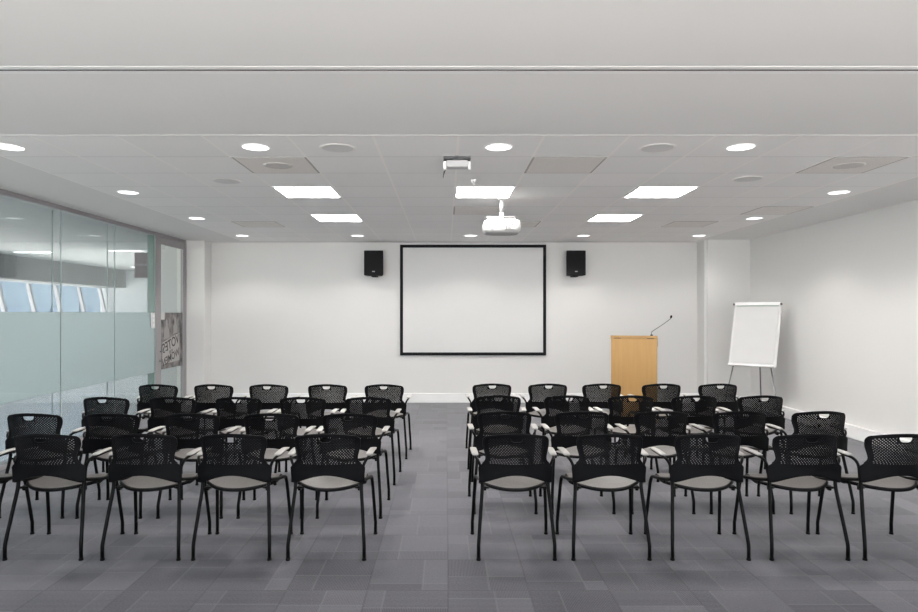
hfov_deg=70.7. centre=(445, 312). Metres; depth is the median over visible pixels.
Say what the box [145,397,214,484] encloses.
chair
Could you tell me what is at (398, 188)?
ceiling
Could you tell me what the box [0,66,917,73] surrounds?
trim
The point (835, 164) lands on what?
ceiling vent
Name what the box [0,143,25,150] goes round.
recessed light
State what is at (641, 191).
ceiling light panel
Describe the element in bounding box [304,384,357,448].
chair
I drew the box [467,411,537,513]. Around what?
chair
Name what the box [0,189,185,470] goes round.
wall
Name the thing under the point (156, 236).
trim
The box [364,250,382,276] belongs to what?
wall speaker
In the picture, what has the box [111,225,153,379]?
window
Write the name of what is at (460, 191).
ceiling light panel
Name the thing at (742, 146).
recessed light
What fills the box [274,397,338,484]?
chair
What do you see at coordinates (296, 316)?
wall
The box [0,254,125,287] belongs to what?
trim
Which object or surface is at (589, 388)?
chair
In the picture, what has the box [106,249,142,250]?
recessed light
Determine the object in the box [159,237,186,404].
door
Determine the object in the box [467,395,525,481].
chair
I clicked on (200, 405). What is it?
chair
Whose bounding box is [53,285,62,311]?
trim
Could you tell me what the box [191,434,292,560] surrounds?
chair
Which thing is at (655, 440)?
chair
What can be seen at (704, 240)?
trim
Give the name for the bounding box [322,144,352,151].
speaker grille
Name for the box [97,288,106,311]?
trim
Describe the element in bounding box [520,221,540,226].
ceiling vent
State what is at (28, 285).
trim
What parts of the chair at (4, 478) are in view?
seat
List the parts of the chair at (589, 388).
backrest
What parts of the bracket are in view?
mount plate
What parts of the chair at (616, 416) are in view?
seat, backrest, leg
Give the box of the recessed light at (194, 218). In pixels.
[188,217,204,219]
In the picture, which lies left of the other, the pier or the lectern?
the lectern
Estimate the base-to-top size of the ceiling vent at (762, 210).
0.003 m
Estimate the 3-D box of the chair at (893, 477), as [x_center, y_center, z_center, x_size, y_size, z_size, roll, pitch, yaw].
[2.910,1.168,4.354,0.572,0.811,0.543,0,0,0]
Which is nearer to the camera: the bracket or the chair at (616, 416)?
the bracket
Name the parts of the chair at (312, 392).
backrest, seat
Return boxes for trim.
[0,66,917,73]
[0,135,917,135]
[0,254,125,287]
[0,282,6,311]
[25,283,36,311]
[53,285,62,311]
[76,287,85,311]
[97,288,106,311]
[147,235,154,400]
[155,235,158,396]
[704,240,705,392]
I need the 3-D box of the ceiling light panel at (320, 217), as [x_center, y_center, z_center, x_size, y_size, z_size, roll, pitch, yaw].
[-1.412,-1.237,8.434,0.594,0.006,0.594,0,0,0]
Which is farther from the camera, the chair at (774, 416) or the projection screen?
the projection screen
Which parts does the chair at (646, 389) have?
seat, backrest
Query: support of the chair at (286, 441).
on the floor
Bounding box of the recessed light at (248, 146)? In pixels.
[241,143,270,150]
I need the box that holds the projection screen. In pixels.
[400,245,545,354]
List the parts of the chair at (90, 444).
leg, backrest, seat, leg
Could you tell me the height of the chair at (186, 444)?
0.811 m
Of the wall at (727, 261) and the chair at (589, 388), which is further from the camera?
the wall at (727, 261)
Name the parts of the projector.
connector panel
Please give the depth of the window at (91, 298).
40.04 m
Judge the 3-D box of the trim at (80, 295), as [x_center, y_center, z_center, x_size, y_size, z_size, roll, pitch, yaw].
[-9.854,-0.041,17.610,0.366,1.330,0.111,0,0,-33]
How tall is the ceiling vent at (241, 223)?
0.003 m
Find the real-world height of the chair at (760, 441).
0.811 m
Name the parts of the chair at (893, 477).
arm, leg, seat, backrest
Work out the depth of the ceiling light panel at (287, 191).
6.58 m
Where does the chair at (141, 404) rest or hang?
on the floor
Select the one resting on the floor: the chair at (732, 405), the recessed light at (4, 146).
the chair at (732, 405)
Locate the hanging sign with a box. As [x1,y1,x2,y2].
[135,253,146,277]
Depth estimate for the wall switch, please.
9.78 m
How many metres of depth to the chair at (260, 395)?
6.97 m
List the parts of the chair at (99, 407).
backrest, seat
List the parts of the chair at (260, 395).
backrest, seat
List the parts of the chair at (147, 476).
leg, backrest, seat frame, seat, leg, arm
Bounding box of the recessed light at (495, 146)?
[484,143,512,150]
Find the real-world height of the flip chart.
1.731 m
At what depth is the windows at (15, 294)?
34.93 m
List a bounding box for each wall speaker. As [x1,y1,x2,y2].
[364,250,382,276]
[566,250,585,276]
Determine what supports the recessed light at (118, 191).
in the ceiling
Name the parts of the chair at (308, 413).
leg, backrest, seat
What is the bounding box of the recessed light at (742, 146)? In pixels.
[725,143,756,150]
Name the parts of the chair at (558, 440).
leg, seat, backrest, leg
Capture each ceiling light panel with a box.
[272,186,341,197]
[310,214,362,221]
[454,186,515,197]
[586,214,643,221]
[623,186,699,197]
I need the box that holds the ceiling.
[0,0,917,269]
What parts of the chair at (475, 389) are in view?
backrest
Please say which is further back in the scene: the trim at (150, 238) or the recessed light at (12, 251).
the recessed light at (12, 251)
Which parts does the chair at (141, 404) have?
backrest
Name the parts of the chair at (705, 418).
seat, backrest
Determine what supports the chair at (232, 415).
on the floor
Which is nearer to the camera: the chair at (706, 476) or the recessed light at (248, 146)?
the chair at (706, 476)
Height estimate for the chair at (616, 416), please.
0.811 m
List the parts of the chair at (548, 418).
seat, backrest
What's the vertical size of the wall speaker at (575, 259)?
0.450 m
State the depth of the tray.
9.45 m
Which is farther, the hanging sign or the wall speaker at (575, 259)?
the wall speaker at (575, 259)
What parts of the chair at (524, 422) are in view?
leg, seat, backrest, leg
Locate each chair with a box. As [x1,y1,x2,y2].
[0,413,100,518]
[0,448,34,534]
[2,434,124,560]
[75,413,171,518]
[79,397,157,471]
[100,434,211,560]
[137,384,194,433]
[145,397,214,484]
[156,413,245,518]
[191,384,247,458]
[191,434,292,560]
[212,397,280,471]
[236,413,317,518]
[247,384,301,436]
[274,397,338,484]
[286,434,377,560]
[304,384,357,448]
[315,413,389,518]
[340,397,401,484]
[360,384,411,458]
[465,383,515,447]
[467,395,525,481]
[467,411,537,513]
[470,434,556,560]
[519,383,569,417]
[532,395,593,463]
[539,411,615,513]
[555,434,651,560]
[570,383,625,456]
[593,395,659,481]
[614,411,695,513]
[627,383,682,457]
[644,434,750,560]
[650,395,719,473]
[681,383,741,455]
[684,411,774,513]
[717,395,786,481]
[732,434,850,560]
[757,411,854,513]
[815,434,917,560]
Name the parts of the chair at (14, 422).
leg, backrest, seat, leg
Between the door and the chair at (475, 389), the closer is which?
the chair at (475, 389)
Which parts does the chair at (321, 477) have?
leg, arm, backrest, seat frame, seat, leg, arm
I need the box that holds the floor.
[0,374,917,611]
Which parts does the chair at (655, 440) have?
leg, seat, backrest, leg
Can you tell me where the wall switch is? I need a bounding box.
[151,313,154,327]
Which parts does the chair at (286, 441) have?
leg, backrest, seat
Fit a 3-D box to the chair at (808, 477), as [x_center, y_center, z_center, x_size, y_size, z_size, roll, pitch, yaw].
[2.317,1.168,4.354,0.572,0.811,0.543,0,0,0]
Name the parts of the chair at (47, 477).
leg, backrest, seat frame, seat, leg, arm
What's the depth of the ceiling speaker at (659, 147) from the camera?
4.84 m
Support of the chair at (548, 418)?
on the floor
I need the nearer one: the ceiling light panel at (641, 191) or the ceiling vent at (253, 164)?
the ceiling vent at (253, 164)
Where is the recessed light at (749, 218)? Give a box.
[745,217,762,219]
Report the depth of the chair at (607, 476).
4.15 m
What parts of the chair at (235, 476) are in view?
leg, backrest, seat frame, seat, leg, arm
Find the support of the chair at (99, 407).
on the floor
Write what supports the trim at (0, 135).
attached to the ceiling
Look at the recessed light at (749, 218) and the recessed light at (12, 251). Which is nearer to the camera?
the recessed light at (749, 218)
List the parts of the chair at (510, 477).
arm, leg, seat, seat frame, backrest, leg, arm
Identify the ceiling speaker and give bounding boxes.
[212,178,241,183]
[320,143,355,152]
[639,143,675,152]
[732,176,763,181]
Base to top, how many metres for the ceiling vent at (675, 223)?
0.003 m
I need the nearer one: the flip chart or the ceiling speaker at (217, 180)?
the ceiling speaker at (217, 180)
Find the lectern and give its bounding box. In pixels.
[611,335,657,419]
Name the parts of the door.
frame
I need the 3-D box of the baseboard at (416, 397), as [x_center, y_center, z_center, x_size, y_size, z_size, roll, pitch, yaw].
[0.145,1.492,11.363,8.543,0.165,0.035,0,0,0]
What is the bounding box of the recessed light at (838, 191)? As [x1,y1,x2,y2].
[827,190,850,194]
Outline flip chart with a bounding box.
[725,302,782,409]
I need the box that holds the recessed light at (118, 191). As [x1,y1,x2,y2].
[117,190,139,194]
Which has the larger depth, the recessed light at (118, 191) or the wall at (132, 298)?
the wall at (132, 298)
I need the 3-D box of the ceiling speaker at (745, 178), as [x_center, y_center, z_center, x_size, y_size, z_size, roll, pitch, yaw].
[2.790,-1.238,5.980,0.270,0.004,0.270,0,0,0]
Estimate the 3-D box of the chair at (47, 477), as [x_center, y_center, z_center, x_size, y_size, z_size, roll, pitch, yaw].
[-2.567,1.168,4.354,0.572,0.811,0.543,0,0,0]
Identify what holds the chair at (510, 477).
on the floor
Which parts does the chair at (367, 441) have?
leg, backrest, seat, leg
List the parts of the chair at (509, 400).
leg, seat, backrest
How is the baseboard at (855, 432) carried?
attached to the wall at (847, 287)
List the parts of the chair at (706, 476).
arm, leg, seat, seat frame, backrest, leg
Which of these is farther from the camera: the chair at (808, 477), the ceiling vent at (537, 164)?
the ceiling vent at (537, 164)
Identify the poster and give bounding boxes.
[161,313,181,368]
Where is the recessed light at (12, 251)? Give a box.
[12,251,53,252]
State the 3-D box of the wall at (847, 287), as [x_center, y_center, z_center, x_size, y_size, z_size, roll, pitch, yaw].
[5.215,0.167,4.490,0.150,2.814,13.780,0,0,0]
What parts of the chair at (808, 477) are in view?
arm, leg, seat, seat frame, backrest, leg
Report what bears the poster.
attached to the door
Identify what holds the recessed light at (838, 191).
in the ceiling
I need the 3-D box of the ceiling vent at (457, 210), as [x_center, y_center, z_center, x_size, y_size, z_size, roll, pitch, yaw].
[0.388,-1.238,7.834,0.596,0.003,0.596,0,0,0]
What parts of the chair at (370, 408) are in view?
backrest, seat, leg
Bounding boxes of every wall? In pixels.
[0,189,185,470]
[100,270,146,311]
[161,246,176,400]
[177,241,210,404]
[211,243,696,392]
[697,240,749,396]
[750,199,917,440]
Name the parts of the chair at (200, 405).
backrest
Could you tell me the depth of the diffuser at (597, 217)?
8.37 m
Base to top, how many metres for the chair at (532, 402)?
0.811 m
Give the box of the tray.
[728,363,774,367]
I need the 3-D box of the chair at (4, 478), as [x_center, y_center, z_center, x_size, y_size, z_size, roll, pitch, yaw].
[-3.210,1.168,4.354,0.572,0.811,0.543,0,0,0]
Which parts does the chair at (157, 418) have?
backrest, seat, leg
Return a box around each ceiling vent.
[231,157,319,172]
[231,221,284,226]
[453,207,498,214]
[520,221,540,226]
[524,157,607,172]
[662,221,717,226]
[740,207,810,214]
[796,157,908,172]
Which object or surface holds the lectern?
on the floor
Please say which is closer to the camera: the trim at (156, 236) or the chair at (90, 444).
the chair at (90, 444)
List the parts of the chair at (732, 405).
backrest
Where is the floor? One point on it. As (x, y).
(422, 556)
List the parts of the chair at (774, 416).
seat, backrest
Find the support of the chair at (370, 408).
on the floor
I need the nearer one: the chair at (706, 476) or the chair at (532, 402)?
the chair at (706, 476)
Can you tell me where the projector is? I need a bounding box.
[482,198,520,235]
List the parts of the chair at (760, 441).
leg, seat, backrest, leg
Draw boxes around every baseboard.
[211,393,695,402]
[748,400,913,455]
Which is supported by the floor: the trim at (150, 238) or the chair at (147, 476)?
the chair at (147, 476)
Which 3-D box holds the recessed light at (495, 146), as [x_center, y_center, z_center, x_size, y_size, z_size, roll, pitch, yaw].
[0.393,-1.237,4.830,0.216,0.006,0.216,0,0,0]
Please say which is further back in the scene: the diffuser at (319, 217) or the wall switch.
the wall switch
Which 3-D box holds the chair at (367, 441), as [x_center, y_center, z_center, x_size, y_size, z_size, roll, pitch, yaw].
[-0.744,1.168,5.194,0.572,0.811,0.543,0,0,0]
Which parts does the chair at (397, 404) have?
backrest, seat, leg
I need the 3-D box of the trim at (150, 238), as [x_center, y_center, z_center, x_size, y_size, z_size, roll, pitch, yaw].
[-4.507,0.167,9.891,0.106,2.714,0.018,0,0,0]
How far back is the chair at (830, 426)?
5.08 m
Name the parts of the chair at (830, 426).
arm, leg, backrest, leg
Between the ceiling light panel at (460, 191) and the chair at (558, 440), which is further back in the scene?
the ceiling light panel at (460, 191)
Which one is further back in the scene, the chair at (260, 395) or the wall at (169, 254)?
the wall at (169, 254)
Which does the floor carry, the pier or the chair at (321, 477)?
the chair at (321, 477)
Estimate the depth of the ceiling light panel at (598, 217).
8.38 m
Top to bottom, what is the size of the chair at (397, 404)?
0.811 m
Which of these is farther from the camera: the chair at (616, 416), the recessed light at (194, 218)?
the recessed light at (194, 218)
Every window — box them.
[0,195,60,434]
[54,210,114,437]
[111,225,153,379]
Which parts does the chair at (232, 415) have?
backrest, seat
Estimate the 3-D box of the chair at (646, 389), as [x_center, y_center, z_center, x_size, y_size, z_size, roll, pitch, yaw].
[2.358,1.168,7.274,0.572,0.811,0.543,0,0,0]
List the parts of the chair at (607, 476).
arm, leg, seat, seat frame, backrest, leg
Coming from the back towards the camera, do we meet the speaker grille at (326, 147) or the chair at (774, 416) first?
the chair at (774, 416)
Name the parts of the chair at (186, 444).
leg, backrest, seat, leg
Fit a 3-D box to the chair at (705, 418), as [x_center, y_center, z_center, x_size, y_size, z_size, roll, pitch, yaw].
[2.331,1.168,6.264,0.572,0.811,0.543,0,0,0]
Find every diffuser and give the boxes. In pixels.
[313,215,360,220]
[589,215,639,220]
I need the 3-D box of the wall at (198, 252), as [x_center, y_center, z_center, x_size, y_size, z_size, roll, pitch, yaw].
[-4.363,0.167,11.220,0.474,2.814,0.320,0,0,0]
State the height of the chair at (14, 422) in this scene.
0.811 m
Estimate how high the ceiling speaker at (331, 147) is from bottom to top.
0.004 m
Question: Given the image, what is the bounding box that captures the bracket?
[443,156,470,177]
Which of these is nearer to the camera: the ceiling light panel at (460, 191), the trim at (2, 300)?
the ceiling light panel at (460, 191)
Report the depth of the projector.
6.85 m

